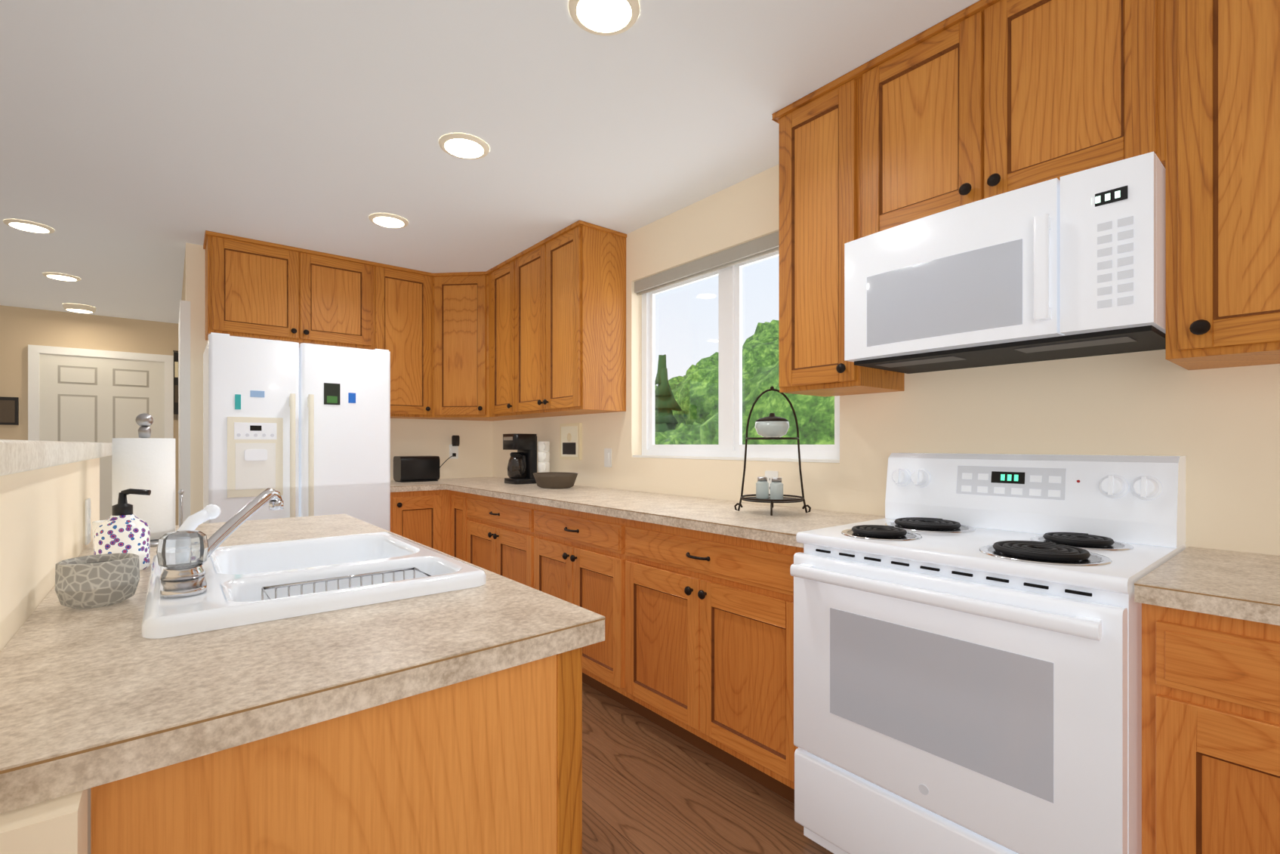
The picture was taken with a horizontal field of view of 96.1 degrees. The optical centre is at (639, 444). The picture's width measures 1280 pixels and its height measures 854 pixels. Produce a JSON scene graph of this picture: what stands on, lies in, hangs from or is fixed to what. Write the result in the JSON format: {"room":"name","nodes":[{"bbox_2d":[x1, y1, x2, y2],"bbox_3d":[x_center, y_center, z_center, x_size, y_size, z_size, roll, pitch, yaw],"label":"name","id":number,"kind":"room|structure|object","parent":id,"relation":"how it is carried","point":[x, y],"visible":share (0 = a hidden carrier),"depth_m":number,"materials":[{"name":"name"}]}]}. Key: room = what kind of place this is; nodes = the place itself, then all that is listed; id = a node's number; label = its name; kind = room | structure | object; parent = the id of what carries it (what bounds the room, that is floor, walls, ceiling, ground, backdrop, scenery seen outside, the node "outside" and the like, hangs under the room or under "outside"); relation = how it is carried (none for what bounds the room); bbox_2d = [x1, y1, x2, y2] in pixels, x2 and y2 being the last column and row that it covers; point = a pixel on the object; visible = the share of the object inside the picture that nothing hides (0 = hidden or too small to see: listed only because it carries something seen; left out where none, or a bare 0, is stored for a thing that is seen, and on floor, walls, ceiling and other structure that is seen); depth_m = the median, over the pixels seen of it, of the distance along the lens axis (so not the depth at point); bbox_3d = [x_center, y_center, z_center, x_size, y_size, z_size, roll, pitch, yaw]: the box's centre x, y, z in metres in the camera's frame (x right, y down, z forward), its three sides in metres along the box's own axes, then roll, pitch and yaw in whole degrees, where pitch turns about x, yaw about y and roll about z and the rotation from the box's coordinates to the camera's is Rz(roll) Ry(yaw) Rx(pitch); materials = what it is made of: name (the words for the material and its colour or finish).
{"room":"kitchen","nodes":[
{"label":"kitchen","id":0,"kind":"room"},
{"bbox_2d":[0,439,111,853],"bbox_3d":[-1.047,0.591,0.945,0.303,1.193,2.380,0,0,-39],"label":"wall","id":1,"kind":"structure","parent":0,"point":[45,486],"depth_m":0.87,"materials":[{"name":"beige paint"}]},
{"bbox_2d":[85,498,90,545],"bbox_3d":[-1.454,0.202,1.516,0.007,0.116,0.072,0,0,-39],"label":"outlet","id":2,"kind":"object","parent":1,"relation":"attached to","point":[87,501],"visible":1,"depth_m":1.49,"materials":[{"name":"white plastic"}]},
{"bbox_2d":[0,305,178,525],"bbox_3d":[-6.317,-0.033,4.806,4.090,2.440,0.150,0,0,-39],"label":"wall","id":3,"kind":"structure","parent":0,"point":[20,327],"depth_m":5.41,"materials":[{"name":"beige paint"}]},
{"bbox_2d":[0,396,18,425],"bbox_3d":[-5.749,-0.303,5.149,0.245,0.250,0.034,0,0,-39],"label":"picture frame","id":4,"kind":"object","parent":3,"relation":"attached to","point":[9,406],"visible":1,"depth_m":5.18,"materials":[{"name":"black"}]},
{"bbox_2d":[27,344,173,520],"bbox_3d":[-5.183,0.137,5.567,1.030,2.100,0.103,0,0,-39],"label":"hall door","id":5,"kind":"structure","parent":3,"relation":"in","point":[75,394],"depth_m":5.56,"materials":[{"name":"beige paint"}]},
{"bbox_2d":[172,350,178,419],"bbox_3d":[-4.788,-0.611,5.936,0.052,0.716,0.032,0,0,-39],"label":"framed picture","id":6,"kind":"object","parent":3,"relation":"attached to","point":[175,352],"visible":0.8,"depth_m":5.92,"materials":[{"name":"black"}]},
{"bbox_2d":[178,242,492,525],"bbox_3d":[-3.018,-0.033,5.394,2.058,2.440,3.116,0,0,-39],"label":"wall","id":7,"kind":"structure","parent":0,"point":[408,437],"depth_m":3.61,"materials":[{"name":"beige paint"}]},
{"bbox_2d":[439,435,459,468],"bbox_3d":[-1.540,0.088,4.537,0.080,0.322,0.274,0,0,37],"label":"wall outlet","id":8,"kind":"object","parent":7,"relation":"attached to","point":[455,439],"visible":0.9,"depth_m":4.61,"materials":[{"name":"white plastic"}]},
{"bbox_2d":[0,0,980,323],"bbox_3d":[-2.324,-1.283,1.548,6.150,0.060,10.250,0,0,-39],"label":"ceiling","id":9,"kind":"structure","parent":0,"point":[131,131],"depth_m":2.23,"materials":[{"name":"white paint"}]},
{"bbox_2d":[3,218,54,233],"bbox_3d":[-3.498,-1.246,3.293,0.204,0.012,0.204,0,0,-39],"label":"recessed light","id":10,"kind":"object","parent":9,"relation":"in","point":[20,224],"visible":1,"depth_m":3.27,"materials":[{"name":"beige"}]},
{"bbox_2d":[42,272,80,281],"bbox_3d":[-4.309,-1.246,4.285,0.204,0.012,0.204,0,0,-39],"label":"recessed light","id":11,"kind":"object","parent":9,"relation":"in","point":[60,276],"visible":1,"depth_m":4.26,"materials":[{"name":"beige"}]},
{"bbox_2d":[62,303,96,313],"bbox_3d":[-5.076,-1.229,5.207,0.220,0.045,0.220,0,0,-39],"label":"ceiling light","id":12,"kind":"object","parent":9,"relation":"attached to","point":[72,307],"depth_m":5.16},
{"bbox_2d":[368,212,408,228],"bbox_3d":[-1.403,-1.246,3.211,0.204,0.012,0.204,0,0,-39],"label":"recessed light","id":13,"kind":"object","parent":9,"relation":"in","point":[390,220],"visible":1,"depth_m":3.19,"materials":[{"name":"beige"}]},
{"bbox_2d":[438,132,489,159],"bbox_3d":[-0.737,-1.246,2.412,0.204,0.012,0.204,0,0,-39],"label":"recessed light","id":14,"kind":"object","parent":9,"relation":"in","point":[458,145],"visible":1,"depth_m":2.39,"materials":[{"name":"beige"}]},
{"bbox_2d":[568,0,639,35],"bbox_3d":[-0.103,-1.246,1.652,0.204,0.012,0.204,0,0,-39],"label":"recessed light","id":15,"kind":"object","parent":9,"relation":"in","point":[600,17],"visible":1,"depth_m":1.66,"materials":[{"name":"beige"}]},
{"bbox_2d":[582,681,833,853],"bbox_3d":[-2.324,1.217,1.548,6.150,0.060,10.250,0,0,-39],"label":"floor","id":16,"kind":"structure","parent":0,"point":[646,789],"depth_m":1.92,"materials":[{"name":"brown wood"}]},
{"bbox_2d":[203,332,390,531],"bbox_3d":[-2.122,0.300,3.560,0.908,1.775,0.830,0,0,-39],"label":"fridge","id":17,"kind":"object","parent":16,"relation":"on","point":[309,424],"visible":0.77,"depth_m":3.25,"materials":[{"name":"white metal"}]},
{"bbox_2d":[90,647,582,853],"bbox_3d":[-0.827,0.749,1.406,0.617,0.876,1.700,0,0,-39],"label":"base cabinet","id":18,"kind":"object","parent":16,"relation":"on","point":[490,763],"visible":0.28,"depth_m":0.73,"materials":[{"name":"brown wood"}]},
{"bbox_2d":[0,513,605,814],"bbox_3d":[-0.871,0.291,1.351,0.706,0.038,1.774,0,0,-39],"label":"countertop","id":19,"kind":"structure","parent":18,"relation":"on","point":[87,701],"depth_m":0.71,"materials":[{"name":"laminate"}]},
{"bbox_2d":[54,552,139,608],"bbox_3d":[-0.924,0.233,0.981,0.106,0.077,0.106,0,0,-39],"label":"bowl","id":20,"kind":"object","parent":19,"relation":"on","point":[107,579],"visible":1,"depth_m":0.95,"materials":[{"name":"grey ceramic"}]},
{"bbox_2d":[92,519,106,555],"bbox_3d":[-1.290,0.229,1.405,0.072,0.085,0.071,0,0,-39],"label":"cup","id":21,"kind":"object","parent":19,"relation":"on","point":[94,523],"visible":0.1,"depth_m":1.38,"materials":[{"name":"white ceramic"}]},
{"bbox_2d":[93,488,151,570],"bbox_3d":[-1.114,0.183,1.239,0.092,0.176,0.090,0,0,-39],"label":"soap dispenser","id":22,"kind":"object","parent":19,"relation":"on","point":[123,532],"visible":0.88,"depth_m":1.22,"materials":[{"name":"ceramic"}]},
{"bbox_2d":[111,413,184,546],"bbox_3d":[-1.361,0.093,1.579,0.170,0.357,0.170,0,0,-39],"label":"paper towel holder","id":23,"kind":"object","parent":19,"relation":"on","point":[143,462],"visible":0.7,"depth_m":1.54,"materials":[{"name":"white paper"}]},
{"bbox_2d":[156,488,283,598],"bbox_3d":[-0.786,0.167,1.097,0.208,0.151,0.355,0,0,-39],"label":"faucet","id":24,"kind":"object","parent":19,"relation":"on","point":[183,553],"visible":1,"depth_m":1.00,"materials":[{"name":"silver metal"}]},
{"bbox_2d":[141,531,486,638],"bbox_3d":[-0.698,0.332,1.211,0.515,0.175,0.670,0,0,-39],"label":"sink","id":25,"kind":"object","parent":19,"relation":"in","point":[235,575],"visible":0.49,"depth_m":1.08,"materials":[{"name":"white ceramic"}]},
{"bbox_2d":[261,567,431,600],"bbox_3d":[-0.541,0.329,1.076,0.270,0.145,0.118,0,0,-39],"label":"rack","id":26,"kind":"object","parent":25,"relation":"in","point":[393,571],"depth_m":1.11,"materials":[{"name":"silver metal"}]},
{"bbox_2d":[390,489,450,555],"bbox_3d":[-1.672,0.750,4.091,0.448,0.875,0.636,0,0,-39],"label":"base cabinet","id":27,"kind":"object","parent":16,"relation":"on","point":[423,517],"visible":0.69,"depth_m":3.90,"materials":[{"name":"brown wood"}]},
{"bbox_2d":[450,490,803,803],"bbox_3d":[-0.381,0.750,3.287,0.636,0.875,3.512,0,0,-39],"label":"base cabinet","id":28,"kind":"object","parent":16,"relation":"on","point":[698,643],"visible":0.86,"depth_m":2.23,"materials":[{"name":"brown wood"}]},
{"bbox_2d":[390,476,885,547],"bbox_3d":[-0.534,0.291,3.159,1.031,0.038,3.513,0,0,-39],"label":"countertop","id":29,"kind":"structure","parent":28,"relation":"on","point":[754,521],"depth_m":2.44,"materials":[{"name":"laminate"}]},
{"bbox_2d":[393,455,439,482],"bbox_3d":[-1.646,0.178,4.252,0.292,0.187,0.180,0,0,-39],"label":"toaster","id":30,"kind":"object","parent":29,"relation":"on","point":[424,468],"visible":1,"depth_m":4.17,"materials":[{"name":"black plastic"}]},
{"bbox_2d":[502,433,536,484],"bbox_3d":[-0.837,0.099,4.019,0.181,0.345,0.226,0,0,-39],"label":"coffee maker","id":31,"kind":"object","parent":29,"relation":"on","point":[522,465],"visible":0.94,"depth_m":3.96,"materials":[{"name":"black plastic"}]},
{"bbox_2d":[536,441,549,484],"bbox_3d":[-0.666,0.125,3.975,0.099,0.293,0.099,0,0,24],"label":"stack","id":32,"kind":"object","parent":29,"relation":"on","point":[543,446],"visible":0.67,"depth_m":3.94,"materials":[{"name":"white ceramic"}]},
{"bbox_2d":[533,471,577,488],"bbox_3d":[-0.534,0.226,3.625,0.264,0.090,0.330,0,0,-39],"label":"bowl","id":33,"kind":"object","parent":29,"relation":"on","point":[544,479],"visible":1,"depth_m":3.51,"materials":[{"name":"brown ceramic"}]},
{"bbox_2d":[734,385,811,515],"bbox_3d":[0.526,0.018,2.289,0.248,0.502,0.248,0,0,-39],"label":"tiered stand","id":34,"kind":"object","parent":29,"relation":"on","point":[788,499],"visible":0.91,"depth_m":2.26,"materials":[{"name":"grey metal"}]},
{"bbox_2d":[755,476,783,499],"bbox_3d":[0.515,0.174,2.286,0.052,0.086,0.122,0,0,-39],"label":"spice jars","id":35,"kind":"object","parent":34,"relation":"on","point":[762,485],"visible":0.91,"depth_m":2.29,"materials":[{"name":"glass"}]},
{"bbox_2d":[755,413,789,437],"bbox_3d":[0.526,-0.077,2.289,0.136,0.098,0.136,0,0,-39],"label":"glass bowl","id":36,"kind":"object","parent":34,"relation":"in","point":[772,426],"visible":0.95,"depth_m":2.24,"materials":[{"name":"white glass"}]},
{"bbox_2d":[789,453,1185,853],"bbox_3d":[0.928,0.609,1.590,0.722,1.157,0.760,0,0,-39],"label":"range","id":37,"kind":"object","parent":16,"relation":"on","point":[967,656],"visible":1,"depth_m":1.41,"materials":[{"name":"enameled steel"},{"name":"glass"},{"name":"plastic"}]},
{"bbox_2d":[1141,603,1279,853],"bbox_3d":[1.478,0.750,1.016,0.637,0.875,0.814,0,0,-39],"label":"base cabinet","id":38,"kind":"object","parent":16,"relation":"on","point":[1210,683],"visible":0.92,"depth_m":1.08,"materials":[{"name":"brown wood"}]},
{"bbox_2d":[1134,546,1279,626],"bbox_3d":[1.477,0.291,1.017,0.634,0.038,0.817,0,0,-39],"label":"countertop","id":39,"kind":"structure","parent":38,"relation":"on","point":[1235,584],"depth_m":1.12,"materials":[{"name":"laminate"}]},
{"bbox_2d":[492,164,1279,555],"bbox_3d":[0.980,-0.033,2.247,0.150,2.440,7.150,0,0,-39],"label":"wall","id":40,"kind":"structure","parent":0,"point":[1225,422],"depth_m":1.95,"materials":[{"name":"beige paint"}]},
{"bbox_2d":[203,219,626,421],"bbox_3d":[-1.413,-0.725,3.517,1.946,1.054,1.850,0,0,-39],"label":"upper cabinet","id":41,"kind":"object","parent":40,"relation":"attached to","point":[541,332],"visible":0.96,"depth_m":3.70,"materials":[{"name":"brown wood"}]},
{"bbox_2d":[559,422,582,459],"bbox_3d":[-0.470,-0.020,3.880,0.023,0.245,0.245,0,0,-39],"label":"picture frame","id":42,"kind":"object","parent":40,"relation":"attached to","point":[570,434],"visible":1,"depth_m":3.85,"materials":[{"name":"beige"}]},
{"bbox_2d":[604,448,611,467],"bbox_3d":[-0.200,0.082,3.561,0.010,0.116,0.072,0,0,-39],"label":"light switch","id":43,"kind":"object","parent":40,"relation":"attached to","point":[607,451],"visible":1,"depth_m":3.56,"materials":[{"name":"white plastic"}]},
{"bbox_2d":[632,251,839,462],"bbox_3d":[0.431,-0.443,2.902,0.121,1.036,1.356,0,0,-39],"label":"window","id":44,"kind":"structure","parent":40,"relation":"in","point":[729,446],"depth_m":2.90,"materials":[{"name":"white plastic"}]},
{"bbox_2d":[634,231,778,296],"bbox_3d":[0.410,-0.920,2.885,0.050,0.078,1.340,0,0,-39],"label":"roller blind","id":45,"kind":"object","parent":44,"relation":"attached to","point":[769,244],"visible":0.65,"depth_m":2.91,"materials":[{"name":"grey fabric"}]},
{"bbox_2d":[764,470,778,493],"bbox_3d":[0.593,0.177,2.593,0.008,0.116,0.072,0,0,-39],"label":"outlet","id":46,"kind":"object","parent":40,"relation":"attached to","point":[769,474],"visible":0.46,"depth_m":2.60,"materials":[{"name":"white plastic"}]},
{"bbox_2d":[771,0,1279,396],"bbox_3d":[1.185,-0.725,1.591,0.362,1.054,1.778,0,0,-39],"label":"upper cabinet","id":47,"kind":"object","parent":40,"relation":"attached to","point":[994,97],"visible":0.94,"depth_m":1.49,"materials":[{"name":"brown wood"}]},
{"bbox_2d":[844,151,1165,373],"bbox_3d":[1.039,-0.454,1.681,0.466,0.393,0.757,0,0,-39],"label":"microwave","id":48,"kind":"object","parent":47,"relation":"attached to","point":[1073,266],"visible":1,"depth_m":1.48,"materials":[{"name":"painted metal"},{"name":"plastic"},{"name":"glass"}]},
{"label":"outside","id":49,"kind":"structure","parent":0,"visible":0},
{"bbox_2d":[742,363,834,444],"bbox_3d":[4.082,2.585,13.399,5.108,9.649,5.060,0,0,-39],"label":"tree","id":50,"kind":"object","parent":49,"point":[815,414],"visible":0.05,"depth_m":11.91,"materials":[{"name":"green plant"}]},
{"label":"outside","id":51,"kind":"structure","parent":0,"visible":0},
{"bbox_2d":[693,412,749,444],"bbox_3d":[3.025,3.128,13.893,5.208,8.588,5.068,0,0,-39],"label":"tree","id":52,"kind":"object","parent":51,"point":[708,430],"visible":0.02,"depth_m":13.54,"materials":[{"name":"green plant"}]},
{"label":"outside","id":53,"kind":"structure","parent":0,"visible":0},
{"bbox_2d":[663,422,700,440],"bbox_3d":[1.218,3.223,19.476,4.443,7.957,4.389,0,0,-16],"label":"tree","id":54,"kind":"object","parent":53,"point":[692,432],"visible":0.06,"depth_m":18.85,"materials":[{"name":"green plant"}]},
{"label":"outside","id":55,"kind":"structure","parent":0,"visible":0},
{"bbox_2d":[654,431,695,444],"bbox_3d":[0.695,3.193,17.215,3.238,7.210,3.277,0,0,17],"label":"tree","id":56,"kind":"object","parent":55,"point":[673,438],"visible":0.04,"depth_m":16.86,"materials":[{"name":"green plant"}]},
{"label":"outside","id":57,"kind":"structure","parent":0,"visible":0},
{"bbox_2d":[752,363,778,376],"bbox_3d":[4.837,2.353,17.118,4.330,10.108,5.113,0,0,0],"label":"tree","id":58,"kind":"object","parent":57,"point":[756,370],"visible":0.02,"depth_m":17.59,"materials":[{"name":"green plant"}]},
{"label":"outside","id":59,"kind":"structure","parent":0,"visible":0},
{"bbox_2d":[702,378,750,423],"bbox_3d":[4.221,2.453,20.387,5.406,9.958,5.147,0,0,-39],"label":"tree","id":60,"kind":"object","parent":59,"point":[714,409],"visible":0.02,"depth_m":20.07,"materials":[{"name":"green plant"}]},
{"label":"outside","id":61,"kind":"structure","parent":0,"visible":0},
{"bbox_2d":[672,365,752,425],"bbox_3d":[3.144,2.427,21.510,5.555,11.097,5.751,0,0,-39],"label":"tree","id":62,"kind":"object","parent":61,"point":[695,395],"visible":0.09,"depth_m":20.49,"materials":[{"name":"green plant"}]},
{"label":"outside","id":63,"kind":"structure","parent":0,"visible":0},
{"bbox_2d":[774,356,778,363],"bbox_3d":[7.273,2.138,24.370,6.086,12.943,6.404,0,0,-13],"label":"tree","id":64,"kind":"object","parent":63,"point":[776,359],"visible":0.02,"depth_m":24.03,"materials":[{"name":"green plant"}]},
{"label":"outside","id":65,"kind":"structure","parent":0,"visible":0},
{"bbox_2d":[742,339,778,377],"bbox_3d":[5.551,1.675,25.607,5.295,12.690,4.956,0,0,-39],"label":"tree","id":66,"kind":"object","parent":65,"point":[758,353],"visible":0.06,"depth_m":24.49,"materials":[{"name":"green plant"}]},
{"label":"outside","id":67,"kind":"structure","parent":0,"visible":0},
{"bbox_2d":[675,358,718,388],"bbox_3d":[4.275,1.779,29.985,5.378,12.523,4.954,0,0,-39],"label":"tree","id":68,"kind":"object","parent":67,"point":[708,362],"visible":0.04,"depth_m":28.85,"materials":[{"name":"green plant"}]},
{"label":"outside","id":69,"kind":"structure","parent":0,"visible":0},
{"bbox_2d":[742,319,778,348],"bbox_3d":[8.184,0.555,33.056,7.002,15.541,6.960,0,0,-39],"label":"tree","id":70,"kind":"object","parent":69,"point":[766,332],"visible":0.02,"depth_m":31.91,"materials":[{"name":"green plant"}]},
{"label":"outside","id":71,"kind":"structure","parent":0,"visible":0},
{"bbox_2d":[695,351,718,366],"bbox_3d":[5.420,1.302,36.425,7.212,14.409,7.071,0,0,-39],"label":"tree","id":72,"kind":"object","parent":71,"point":[715,356],"visible":0.02,"depth_m":36.41,"materials":[{"name":"green plant"}]},
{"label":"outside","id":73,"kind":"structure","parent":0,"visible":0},
{"bbox_2d":[668,376,683,389],"bbox_3d":[2.873,1.553,42.040,6.538,12.964,6.699,0,0,-39],"label":"tree","id":74,"kind":"object","parent":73,"point":[673,382],"visible":0.05,"depth_m":40.72,"materials":[{"name":"green plant"}]},
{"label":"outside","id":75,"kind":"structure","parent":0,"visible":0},
{"bbox_2d":[654,354,681,432],"bbox_3d":[0.838,0.857,19.832,3.770,7.897,3.688,0,0,-39],"label":"tree","id":76,"kind":"object","parent":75,"point":[665,402],"visible":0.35,"depth_m":19.48,"materials":[{"name":"green plant"}]}
]}

